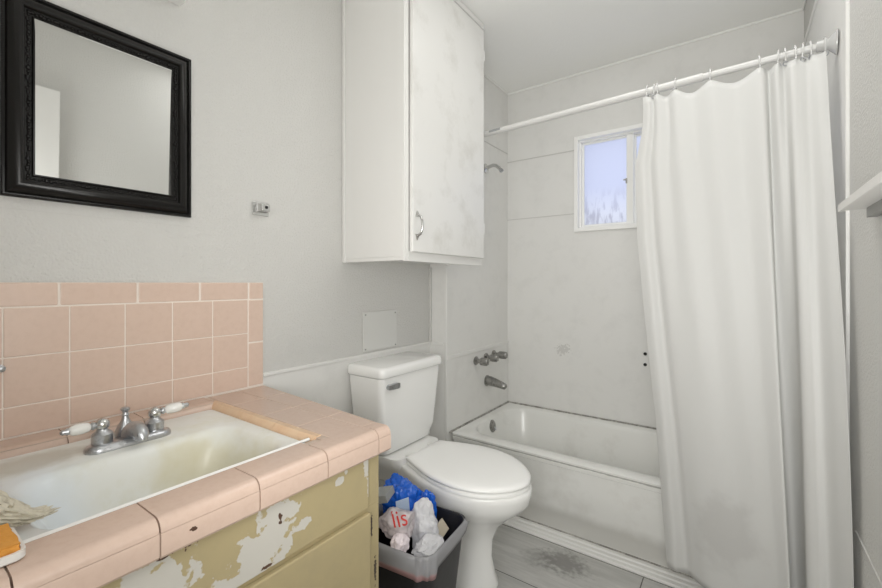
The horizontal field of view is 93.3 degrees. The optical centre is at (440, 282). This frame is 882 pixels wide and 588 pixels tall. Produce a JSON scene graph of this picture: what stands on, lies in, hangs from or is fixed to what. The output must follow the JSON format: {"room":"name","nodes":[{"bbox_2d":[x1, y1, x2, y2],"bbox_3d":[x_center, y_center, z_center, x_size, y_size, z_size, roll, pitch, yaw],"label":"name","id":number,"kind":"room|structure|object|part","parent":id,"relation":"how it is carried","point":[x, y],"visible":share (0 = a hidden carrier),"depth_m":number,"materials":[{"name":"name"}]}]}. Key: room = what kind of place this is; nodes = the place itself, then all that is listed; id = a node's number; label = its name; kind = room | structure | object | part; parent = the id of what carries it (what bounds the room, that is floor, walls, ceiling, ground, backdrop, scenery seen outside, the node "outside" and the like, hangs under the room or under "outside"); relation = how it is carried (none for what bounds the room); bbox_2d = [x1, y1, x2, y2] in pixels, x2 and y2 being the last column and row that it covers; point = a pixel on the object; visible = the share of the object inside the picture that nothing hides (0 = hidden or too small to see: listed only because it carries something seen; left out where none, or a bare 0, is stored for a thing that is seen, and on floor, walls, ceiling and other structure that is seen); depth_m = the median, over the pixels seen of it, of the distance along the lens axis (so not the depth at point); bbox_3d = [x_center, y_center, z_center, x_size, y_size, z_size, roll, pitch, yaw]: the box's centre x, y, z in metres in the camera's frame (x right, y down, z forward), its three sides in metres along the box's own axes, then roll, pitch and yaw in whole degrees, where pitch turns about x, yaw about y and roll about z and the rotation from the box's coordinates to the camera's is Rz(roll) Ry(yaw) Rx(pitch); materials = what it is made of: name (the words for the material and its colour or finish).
{"room":"bathroom","nodes":[
{"label":"bathroom","id":0,"kind":"room"},
{"bbox_2d":[0,0,429,372],"bbox_3d":[-0.465,-0.060,1.810,0.100,2.440,3.005,0,0,36],"label":"wall","id":1,"kind":"structure","parent":0,"point":[266,75],"depth_m":1.46,"materials":[{"name":"grey paint"}]},
{"bbox_2d":[0,207,188,226],"bbox_3d":[-0.920,-0.174,1.087,0.002,0.002,0.500,0,0,36],"label":"trim","id":2,"kind":"structure","parent":1,"relation":"attached to","point":[0,207],"depth_m":1.08,"materials":[{"name":"grey"}]},
{"bbox_2d":[0,0,190,217],"bbox_3d":[-0.883,-0.443,1.110,0.028,0.484,0.407,0,0,36],"label":"wall mirror","id":3,"kind":"object","parent":1,"relation":"attached to","point":[94,113],"visible":1,"depth_m":1.07,"materials":[{"name":"black mirror"}]},
{"bbox_2d":[35,19,171,194],"bbox_3d":[-0.887,-0.443,1.113,0.015,0.372,0.295,0,0,36],"label":"mirror glass","id":4,"kind":"object","parent":3,"relation":"attached to","point":[103,107],"depth_m":1.09,"materials":[{"name":"white"}]},
{"bbox_2d":[0,282,262,440],"bbox_3d":[-0.931,0.182,1.056,0.017,0.367,1.026,0,0,36],"label":"tile backsplash","id":5,"kind":"structure","parent":1,"relation":"attached to","point":[72,353],"depth_m":1.12,"materials":[{"name":"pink tile"}]},
{"bbox_2d":[0,365,5,372],"bbox_3d":[-0.991,0.193,0.936,0.024,0.016,0.016,0,0,36],"label":"hook","id":6,"kind":"object","parent":5,"relation":"attached to","point":[2,368],"visible":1,"depth_m":0.93,"materials":[{"name":"silver metal"}]},
{"bbox_2d":[168,0,185,5],"bbox_3d":[-0.862,-0.904,1.086,0.093,0.132,0.367,0,0,36],"label":"vanity light","id":7,"kind":"object","parent":1,"relation":"attached to","point":[177,2],"visible":1,"depth_m":1.24,"materials":[{"name":"white ceramic"}]},
{"bbox_2d":[252,201,269,216],"bbox_3d":[-0.628,-0.262,1.464,0.034,0.048,0.062,0,0,36],"label":"wall bracket","id":8,"kind":"object","parent":1,"relation":"attached to","point":[258,208],"visible":1,"depth_m":1.46,"materials":[{"name":"silver metal"}]},
{"bbox_2d":[256,204,269,212],"bbox_3d":[-0.625,-0.264,1.466,0.028,0.029,0.040,0,0,36],"label":"socket","id":9,"kind":"object","parent":8,"relation":"attached to","point":[260,208],"depth_m":1.46,"materials":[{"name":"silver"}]},
{"bbox_2d":[263,344,429,486],"bbox_3d":[-0.348,0.697,1.884,0.004,0.726,0.993,0,0,36],"label":"wainscot panel","id":10,"kind":"object","parent":1,"relation":"attached to","point":[328,384],"visible":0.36,"depth_m":1.71,"materials":[{"name":"white paint"}]},
{"bbox_2d":[263,341,430,376],"bbox_3d":[-0.345,0.327,1.883,0.010,0.014,0.993,0,0,36],"label":"trim","id":11,"kind":"structure","parent":1,"relation":"attached to","point":[275,372],"depth_m":1.75,"materials":[{"name":"white wood"}]},
{"bbox_2d":[363,310,396,351],"bbox_3d":[-0.285,0.222,1.967,0.008,0.180,0.226,0,0,36],"label":"blank wall plate","id":12,"kind":"object","parent":1,"relation":"attached to","point":[379,327],"visible":1,"depth_m":1.96,"materials":[{"name":"white paint"}]},
{"bbox_2d":[342,0,484,265],"bbox_3d":[-0.091,-0.681,1.906,0.393,1.193,0.606,0,0,36],"label":"upper cabinet","id":13,"kind":"object","parent":1,"relation":"attached to","point":[413,70],"visible":1,"depth_m":1.71,"materials":[{"name":"white paint"}]},
{"bbox_3d":[-0.081,-0.224,1.609,0.031,0.120,0.022,0,0,36],"label":"handle","id":14,"kind":"part","parent":13,"relation":"part of","materials":[{"name":"silver metal"}]},
{"bbox_3d":[0.029,-0.681,1.825,0.006,1.193,0.590,0,0,36],"label":"frame","id":15,"kind":"part","parent":13,"relation":"part of","materials":[{"name":"white paint"}]},
{"bbox_3d":[0.045,-0.680,1.826,0.017,1.119,0.549,0,0,36],"label":"door","id":16,"kind":"part","parent":13,"relation":"part of","materials":[{"name":"paint"}]},
{"bbox_3d":[0.038,-1.264,1.821,0.015,0.025,0.594,0,0,36],"label":"moulding","id":17,"kind":"part","parent":13,"relation":"part of","materials":[{"name":"white paint"}]},
{"bbox_2d":[429,267,431,340],"bbox_3d":[-0.058,0.117,2.281,0.014,0.405,0.014,0,0,36],"label":"trim","id":18,"kind":"structure","parent":1,"relation":"attached to","point":[430,268],"depth_m":2.28,"materials":[{"name":"grey"}]},
{"bbox_2d":[430,77,507,441],"bbox_3d":[0.196,-0.060,2.554,0.110,2.440,0.725,0,0,36],"label":"wall","id":19,"kind":"structure","parent":0,"point":[478,295],"depth_m":2.58,"materials":[{"name":"white paint"}]},
{"bbox_2d":[430,344,443,439],"bbox_3d":[-0.020,0.699,2.260,0.092,0.722,0.004,0,0,36],"label":"trim","id":20,"kind":"structure","parent":19,"relation":"attached to","point":[437,428],"depth_m":2.25,"materials":[{"name":"white paint"}]},
{"bbox_2d":[431,342,443,345],"bbox_3d":[-0.018,0.330,2.255,0.086,0.016,0.010,0,0,36],"label":"trim","id":21,"kind":"structure","parent":19,"relation":"attached to","point":[432,343],"depth_m":2.25,"materials":[{"name":"white wood"}]},
{"bbox_2d":[444,266,448,432],"bbox_3d":[0.029,0.355,2.232,0.018,0.890,0.018,0,0,36],"label":"trim","id":22,"kind":"structure","parent":19,"relation":"attached to","point":[446,268],"depth_m":2.22,"materials":[{"name":"white wood"}]},
{"bbox_2d":[447,340,507,359],"bbox_3d":[0.243,0.400,2.518,0.009,0.024,0.722,0,0,36],"label":"trim","id":23,"kind":"structure","parent":19,"relation":"attached to","point":[483,348],"depth_m":2.46,"materials":[{"name":"white ceramic"}]},
{"bbox_2d":[449,344,507,430],"bbox_3d":[0.242,0.606,2.521,0.005,0.388,0.717,0,0,36],"label":"wall panel","id":24,"kind":"object","parent":19,"relation":"attached to","point":[469,397],"depth_m":2.44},
{"bbox_2d":[473,356,489,365],"bbox_3d":[0.240,0.460,2.440,0.085,0.051,0.051,0,0,36],"label":"handle","id":25,"kind":"object","parent":19,"relation":"attached to","point":[483,361],"visible":1,"depth_m":2.42,"materials":[{"name":"silver metal"}]},
{"bbox_3d":[0.220,0.460,2.454,0.036,0.051,0.051,0,0,36],"label":"valve stem","id":26,"kind":"part","parent":25,"relation":"part of","materials":[{"name":"silver metal"}]},
{"bbox_2d":[484,353,498,361],"bbox_3d":[0.309,0.456,2.538,0.085,0.051,0.051,0,0,36],"label":"handle","id":27,"kind":"object","parent":19,"relation":"attached to","point":[493,357],"visible":0.89,"depth_m":2.52,"materials":[{"name":"silver metal"}]},
{"bbox_2d":[484,164,503,172],"bbox_3d":[0.325,-0.700,2.533,0.123,0.072,0.059,0,0,36],"label":"pipe","id":28,"kind":"object","parent":19,"relation":"attached to","point":[486,167],"visible":0.95,"depth_m":2.54,"materials":[{"name":"silver metal"}]},
{"bbox_2d":[484,375,506,389],"bbox_3d":[0.340,0.606,2.534,0.137,0.072,0.067,0,0,36],"label":"tub spout","id":29,"kind":"object","parent":19,"relation":"attached to","point":[489,380],"visible":1,"depth_m":2.52,"materials":[{"name":"silver metal"}]},
{"bbox_2d":[492,350,507,358],"bbox_3d":[0.372,0.452,2.616,0.095,0.051,0.051,0,0,36],"label":"handle","id":30,"kind":"object","parent":19,"relation":"attached to","point":[502,355],"visible":0.76,"depth_m":2.59,"materials":[{"name":"silver metal"}]},
{"bbox_2d":[484,29,837,136],"bbox_3d":[0.619,-0.740,1.751,1.522,0.109,0.072,0,0,42],"label":"curtain rod","id":31,"kind":"object","parent":19,"relation":"attached to","point":[832,41],"visible":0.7,"depth_m":1.53,"materials":[{"name":"white metal"}]},
{"bbox_2d":[776,49,780,65],"bbox_3d":[1.082,-0.716,1.336,0.016,0.066,0.043,0,0,36],"label":"curtain ring","id":32,"kind":"object","parent":31,"relation":"hanging from","point":[778,50],"visible":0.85,"depth_m":1.32,"materials":[{"name":"white plastic"}]},
{"bbox_2d":[782,48,787,65],"bbox_3d":[1.095,-0.715,1.324,0.016,0.066,0.043,0,0,36],"label":"curtain ring","id":33,"kind":"object","parent":31,"relation":"hanging from","point":[785,51],"visible":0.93,"depth_m":1.31,"materials":[{"name":"white plastic"}]},
{"bbox_2d":[793,45,797,59],"bbox_3d":[1.113,-0.715,1.308,0.016,0.066,0.043,0,0,36],"label":"curtain ring","id":34,"kind":"object","parent":31,"relation":"hanging from","point":[795,48],"visible":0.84,"depth_m":1.29,"materials":[{"name":"white plastic"}]},
{"bbox_2d":[800,43,805,61],"bbox_3d":[1.126,-0.714,1.296,0.016,0.066,0.043,0,0,36],"label":"curtain ring","id":35,"kind":"object","parent":31,"relation":"hanging from","point":[802,46],"visible":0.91,"depth_m":1.28,"materials":[{"name":"white plastic"}]},
{"bbox_2d":[808,41,813,59],"bbox_3d":[1.140,-0.714,1.284,0.016,0.066,0.043,0,0,36],"label":"curtain ring","id":36,"kind":"object","parent":31,"relation":"hanging from","point":[810,42],"visible":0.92,"depth_m":1.27,"materials":[{"name":"white plastic"}]},
{"bbox_2d":[823,37,828,55],"bbox_3d":[1.164,-0.713,1.262,0.016,0.066,0.043,0,0,36],"label":"curtain ring","id":37,"kind":"object","parent":31,"relation":"hanging from","point":[825,38],"visible":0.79,"depth_m":1.25,"materials":[{"name":"white plastic"}]},
{"bbox_3d":[0.810,-0.724,1.579,0.016,0.066,0.043,0,0,36],"label":"curtain ring","id":38,"kind":"object","parent":31,"relation":"hanging from","visible":0},
{"bbox_2d":[635,51,853,587],"bbox_3d":[0.980,0.169,1.363,0.201,1.751,0.636,0,0,-26],"label":"shower curtain","id":39,"kind":"object","parent":38,"relation":"hanging from","point":[737,233],"visible":1,"depth_m":1.34,"materials":[{"name":"fabric"}]},
{"bbox_2d":[492,524,673,587],"bbox_3d":[-0.153,1.185,0.758,1.830,0.050,4.255,0,0,36],"label":"floor","id":40,"kind":"structure","parent":0,"point":[521,559],"depth_m":1.69,"materials":[{"name":"plastic"}]},
{"bbox_2d":[101,455,378,587],"bbox_3d":[-0.676,0.790,0.844,0.667,0.740,0.968,0,0,36],"label":"vanity cabinet","id":41,"kind":"object","parent":40,"relation":"on","point":[325,534],"visible":0.4,"depth_m":0.86,"materials":[{"name":"yellow paint"}]},
{"bbox_2d":[0,385,390,587],"bbox_3d":[-0.657,0.388,0.863,0.652,0.060,1.021,0,0,36],"label":"countertop","id":42,"kind":"structure","parent":41,"relation":"on","point":[98,550],"depth_m":0.74,"materials":[{"name":"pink tile"}]},
{"bbox_2d":[0,528,25,567],"bbox_3d":[-0.600,0.352,0.531,0.090,0.013,0.088,0,0,36],"label":"dish","id":43,"kind":"object","parent":42,"relation":"on","point":[9,559],"visible":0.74,"depth_m":0.53,"materials":[{"name":"white ceramic"}]},
{"bbox_2d":[0,523,20,557],"bbox_3d":[-0.600,0.345,0.531,0.082,0.019,0.079,0,0,36],"label":"sponge","id":44,"kind":"object","parent":43,"relation":"in","point":[9,542],"visible":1,"depth_m":0.54,"materials":[{"name":"orange"}]},
{"bbox_2d":[0,490,60,526],"bbox_3d":[-0.672,0.333,0.609,0.146,0.070,0.103,0,0,-9],"label":"lump","id":45,"kind":"object","parent":42,"relation":"on","point":[14,512],"visible":0.94,"depth_m":0.62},
{"bbox_2d":[59,402,188,454],"bbox_3d":[-0.728,0.335,0.977,0.230,0.078,0.108,0,0,-28],"label":"faucet","id":46,"kind":"object","parent":42,"relation":"on","point":[127,433],"visible":1,"depth_m":0.95,"materials":[{"name":"silver metal"}]},
{"bbox_3d":[-0.787,0.318,0.906,0.024,0.024,0.039,0,0,36],"label":"porcelain lever","id":47,"kind":"part","parent":46,"relation":"part of","materials":[{"name":"white ceramic"}]},
{"bbox_3d":[-0.765,0.345,0.940,0.040,0.034,0.040,0,0,36],"label":"handle","id":48,"kind":"part","parent":46,"relation":"part of","materials":[{"name":"silver metal"}]},
{"bbox_3d":[-0.753,0.329,0.992,0.044,0.066,0.044,0,0,36],"label":"lift rod","id":49,"kind":"part","parent":46,"relation":"part of","materials":[{"name":"silver metal"}]},
{"bbox_3d":[-0.731,0.367,0.978,0.052,0.015,0.170,0,0,36],"label":"plate","id":50,"kind":"part","parent":46,"relation":"part of","materials":[{"name":"silver metal"}]},
{"bbox_3d":[-0.713,0.347,0.969,0.090,0.049,0.039,0,0,36],"label":"spout","id":51,"kind":"part","parent":46,"relation":"part of","materials":[{"name":"silver metal"}]},
{"bbox_3d":[-0.705,0.345,1.024,0.040,0.034,0.040,0,0,36],"label":"handle","id":52,"kind":"part","parent":46,"relation":"part of","materials":[{"name":"silver metal"}]},
{"bbox_3d":[-0.674,0.315,1.049,0.039,0.024,0.023,0,0,-39],"label":"porcelain lever","id":53,"kind":"part","parent":46,"relation":"part of","materials":[{"name":"white ceramic"}]},
{"bbox_2d":[0,410,303,540],"bbox_3d":[-0.638,0.457,0.902,0.456,0.166,0.491,0,0,36],"label":"sink","id":54,"kind":"object","parent":42,"relation":"in","point":[199,444],"visible":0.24,"depth_m":0.92,"materials":[{"name":"ceramic"}]},
{"bbox_3d":[-0.305,0.804,0.855,0.014,0.472,0.437,0,0,36],"label":"door","id":55,"kind":"part","parent":41,"relation":"part of","materials":[{"name":"yellow paint"}]},
{"bbox_2d":[379,506,464,587],"bbox_3d":[-0.111,0.974,1.367,0.332,0.371,0.276,0,0,30],"label":"waste bin","id":56,"kind":"object","parent":40,"relation":"on","point":[446,577],"visible":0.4,"depth_m":1.31,"materials":[{"name":"black plastic"}]},
{"bbox_2d":[379,507,414,538],"bbox_3d":[-0.135,0.755,1.312,0.128,0.103,0.112,0,0,36],"label":"plastic bag","id":57,"kind":"object","parent":56,"relation":"in","point":[395,520],"visible":0.9,"depth_m":1.28,"materials":[{"name":"white plastic"}]},
{"bbox_2d":[396,497,409,510],"bbox_3d":[-0.124,0.724,1.348,0.051,0.060,0.016,0,0,-21],"label":"printed card","id":58,"kind":"object","parent":57,"relation":"on","point":[404,503],"visible":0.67,"depth_m":1.35,"materials":[{"name":"white paper"}]},
{"bbox_2d":[390,533,409,551],"bbox_3d":[-0.120,0.779,1.251,0.049,0.073,0.076,0,0,36],"label":"tissue wad","id":59,"kind":"object","parent":56,"relation":"on","point":[399,541],"visible":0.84,"depth_m":1.23,"materials":[{"name":"white paper"}]},
{"bbox_2d":[382,473,423,512],"bbox_3d":[-0.132,0.749,1.436,0.137,0.158,0.156,0,0,36],"label":"plastic bag","id":60,"kind":"object","parent":56,"relation":"in","point":[403,488],"visible":0.43,"depth_m":1.40,"materials":[{"name":"blue plastic"}]},
{"bbox_2d":[378,485,394,503],"bbox_3d":[-0.205,0.692,1.357,0.094,0.050,0.062,0,0,18],"label":"carton","id":61,"kind":"object","parent":60,"relation":"on","point":[385,492],"visible":0.48,"depth_m":1.34,"materials":[{"name":"grey cardboard"}]},
{"bbox_2d":[379,504,469,582],"bbox_3d":[-0.121,0.818,1.354,0.360,0.075,0.265,0,0,30],"label":"liner","id":62,"kind":"object","parent":56,"relation":"in","point":[418,569],"visible":0.62,"depth_m":1.21,"materials":[{"name":"white plastic"}]},
{"bbox_2d":[411,497,438,547],"bbox_3d":[-0.055,0.784,1.358,0.099,0.159,0.096,0,0,-24],"label":"plastic bag","id":63,"kind":"object","parent":56,"relation":"in","point":[426,521],"visible":0.73,"depth_m":1.33,"materials":[{"name":"white plastic"}]},
{"bbox_2d":[411,532,443,556],"bbox_3d":[-0.034,0.822,1.301,0.084,0.069,0.136,0,0,36],"label":"plastic wrap","id":64,"kind":"object","parent":56,"relation":"in","point":[429,543],"visible":0.79,"depth_m":1.28,"materials":[{"name":"white plastic"}]},
{"bbox_2d":[423,489,436,517],"bbox_3d":[-0.038,0.795,1.426,0.054,0.173,0.067,0,0,-15],"label":"plastic wrapper","id":65,"kind":"object","parent":56,"relation":"in","point":[428,494],"visible":0.29,"depth_m":1.42,"materials":[{"name":"blue plastic"}]},
{"bbox_2d":[437,518,448,536],"bbox_3d":[0.000,0.815,1.376,0.030,0.043,0.064,0,0,27],"label":"carton","id":66,"kind":"object","parent":56,"relation":"in","point":[443,528],"visible":0.57,"depth_m":1.38,"materials":[{"name":"beige cardboard"}]},
{"bbox_2d":[348,351,531,587],"bbox_3d":[0.023,0.753,1.738,0.768,0.814,0.424,0,0,36],"label":"toilet","id":67,"kind":"object","parent":40,"relation":"on","point":[490,487],"visible":0.8,"depth_m":1.69,"materials":[{"name":"white ceramic"}]},
{"bbox_3d":[-0.199,0.427,1.722,0.026,0.023,0.064,0,0,36],"label":"flush lever","id":68,"kind":"part","parent":67,"relation":"part of","materials":[{"name":"silver metal"}]},
{"bbox_3d":[-0.202,0.560,1.899,0.196,0.336,0.410,0,0,36],"label":"tank","id":69,"kind":"part","parent":67,"relation":"part of","materials":[{"name":"white ceramic"}]},
{"bbox_3d":[-0.200,0.369,1.897,0.219,0.046,0.424,0,0,36],"label":"tank lid","id":70,"kind":"part","parent":67,"relation":"part of","materials":[{"name":"white ceramic"}]},
{"bbox_3d":[0.088,0.956,1.678,0.593,0.408,0.374,0,0,36],"label":"bowl","id":71,"kind":"part","parent":67,"relation":"part of","materials":[{"name":"white ceramic"}]},
{"bbox_3d":[0.119,0.744,1.655,0.500,0.015,0.372,0,0,36],"label":"seat","id":72,"kind":"part","parent":67,"relation":"part of","materials":[{"name":"white plastic"}]},
{"bbox_3d":[0.119,0.723,1.655,0.504,0.022,0.376,0,0,36],"label":"seat lid","id":73,"kind":"part","parent":67,"relation":"part of","materials":[{"name":"white plastic"}]},
{"bbox_2d":[452,403,689,575],"bbox_3d":[0.866,0.982,2.092,1.494,0.357,0.690,0,0,36],"label":"bathtub","id":74,"kind":"object","parent":40,"relation":"on","point":[595,480],"visible":0.52,"depth_m":1.96,"materials":[{"name":"ceramic"}]},
{"bbox_3d":[0.308,0.853,2.483,0.021,0.070,0.071,0,0,36],"label":"overflow plate","id":75,"kind":"part","parent":74,"relation":"part of","materials":[{"name":"silver metal"}]},
{"bbox_2d":[503,515,703,587],"bbox_3d":[0.654,1.153,1.798,1.496,0.014,0.074,0,0,36],"label":"trim","id":76,"kind":"structure","parent":74,"relation":"attached to","point":[651,571],"depth_m":1.76,"materials":[{"name":"white wood"}]},
{"bbox_2d":[460,0,803,92],"bbox_3d":[-0.153,-1.305,0.758,1.830,0.050,4.255,0,0,36],"label":"ceiling","id":77,"kind":"structure","parent":0,"point":[528,43],"depth_m":2.08,"materials":[{"name":"white paint"}]},
{"bbox_2d":[508,10,803,427],"bbox_3d":[1.060,-0.060,2.457,1.630,2.440,0.120,0,0,36],"label":"wall","id":78,"kind":"structure","parent":0,"point":[577,339],"depth_m":2.53,"materials":[{"name":"white paint"}]},
{"bbox_2d":[507,150,573,220],"bbox_3d":[1.069,-0.620,2.374,1.520,0.394,0.003,0,0,36],"label":"trim","id":79,"kind":"structure","parent":78,"relation":"attached to","point":[571,150],"depth_m":2.68,"materials":[{"name":"grey"}]},
{"bbox_2d":[449,401,655,432],"bbox_3d":[0.862,0.803,2.091,1.511,0.010,0.705,0,0,36],"label":"trim","id":80,"kind":"structure","parent":78,"relation":"attached to","point":[468,422],"depth_m":2.49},
{"bbox_2d":[574,123,642,231],"bbox_3d":[1.122,-0.602,2.372,0.702,0.581,0.086,0,0,36],"label":"window","id":81,"kind":"structure","parent":78,"relation":"in","point":[604,161],"depth_m":2.48,"materials":[{"name":"white"}]},
{"bbox_3d":[0.990,-0.602,2.491,0.261,0.493,0.004,0,0,36],"label":"pane","id":82,"kind":"part","parent":81,"relation":"part of","materials":[{"name":"glass"}]},
{"bbox_3d":[0.992,-0.602,2.482,0.296,0.515,0.033,0,0,36],"label":"sash","id":83,"kind":"part","parent":81,"relation":"part of","materials":[{"name":"white"}]},
{"bbox_3d":[1.262,-0.602,2.315,0.343,0.515,0.015,0,0,36],"label":"sash","id":84,"kind":"part","parent":81,"relation":"part of","materials":[{"name":"white"}]},
{"bbox_3d":[1.261,-0.602,2.315,0.322,0.493,0.004,0,0,36],"label":"pane","id":85,"kind":"part","parent":81,"relation":"part of","materials":[{"name":"glass"}]},
{"bbox_2d":[804,0,881,587],"bbox_3d":[0.565,-0.060,0.275,0.100,2.440,4.305,0,0,36],"label":"wall","id":86,"kind":"structure","parent":0,"point":[865,15],"depth_m":1.01,"materials":[{"name":"grey paint"}]},
{"bbox_2d":[484,0,805,94],"bbox_3d":[0.531,-1.274,1.621,1.520,0.012,1.855,0,0,36],"label":"trim","id":87,"kind":"structure","parent":86,"relation":"attached to","point":[804,2],"depth_m":2.27,"materials":[{"name":"white paint"}]},
{"bbox_2d":[803,0,817,46],"bbox_3d":[1.405,-1.064,1.548,0.012,0.024,0.953,0,0,36],"label":"trim","id":88,"kind":"structure","parent":86,"relation":"attached to","point":[816,1],"depth_m":1.68,"materials":[{"name":"white ceramic"}]},
{"bbox_2d":[804,0,844,340],"bbox_3d":[1.403,-0.128,1.541,0.007,1.855,0.968,0,0,36],"label":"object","id":89,"kind":"structure","parent":86,"relation":"attached to","point":[829,15],"depth_m":1.24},
{"bbox_2d":[845,0,849,441],"bbox_3d":[1.120,-0.235,1.146,0.008,2.070,0.005,0,0,36],"label":"trim","id":90,"kind":"structure","parent":86,"relation":"attached to","point":[847,2],"depth_m":1.14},
{"bbox_2d":[838,171,881,217],"bbox_3d":[0.768,-0.164,0.699,0.059,0.038,0.630,0,0,36],"label":"wall shelf","id":91,"kind":"object","parent":86,"relation":"attached to","point":[868,196],"visible":1,"depth_m":0.84,"materials":[{"name":"white paint"}]},
{"bbox_2d":[855,531,881,587],"bbox_3d":[0.841,0.643,0.751,0.003,0.004,0.800,0,0,36],"label":"trim","id":92,"kind":"structure","parent":86,"relation":"attached to","point":[856,532],"depth_m":0.96,"materials":[{"name":"grey"}]}
]}

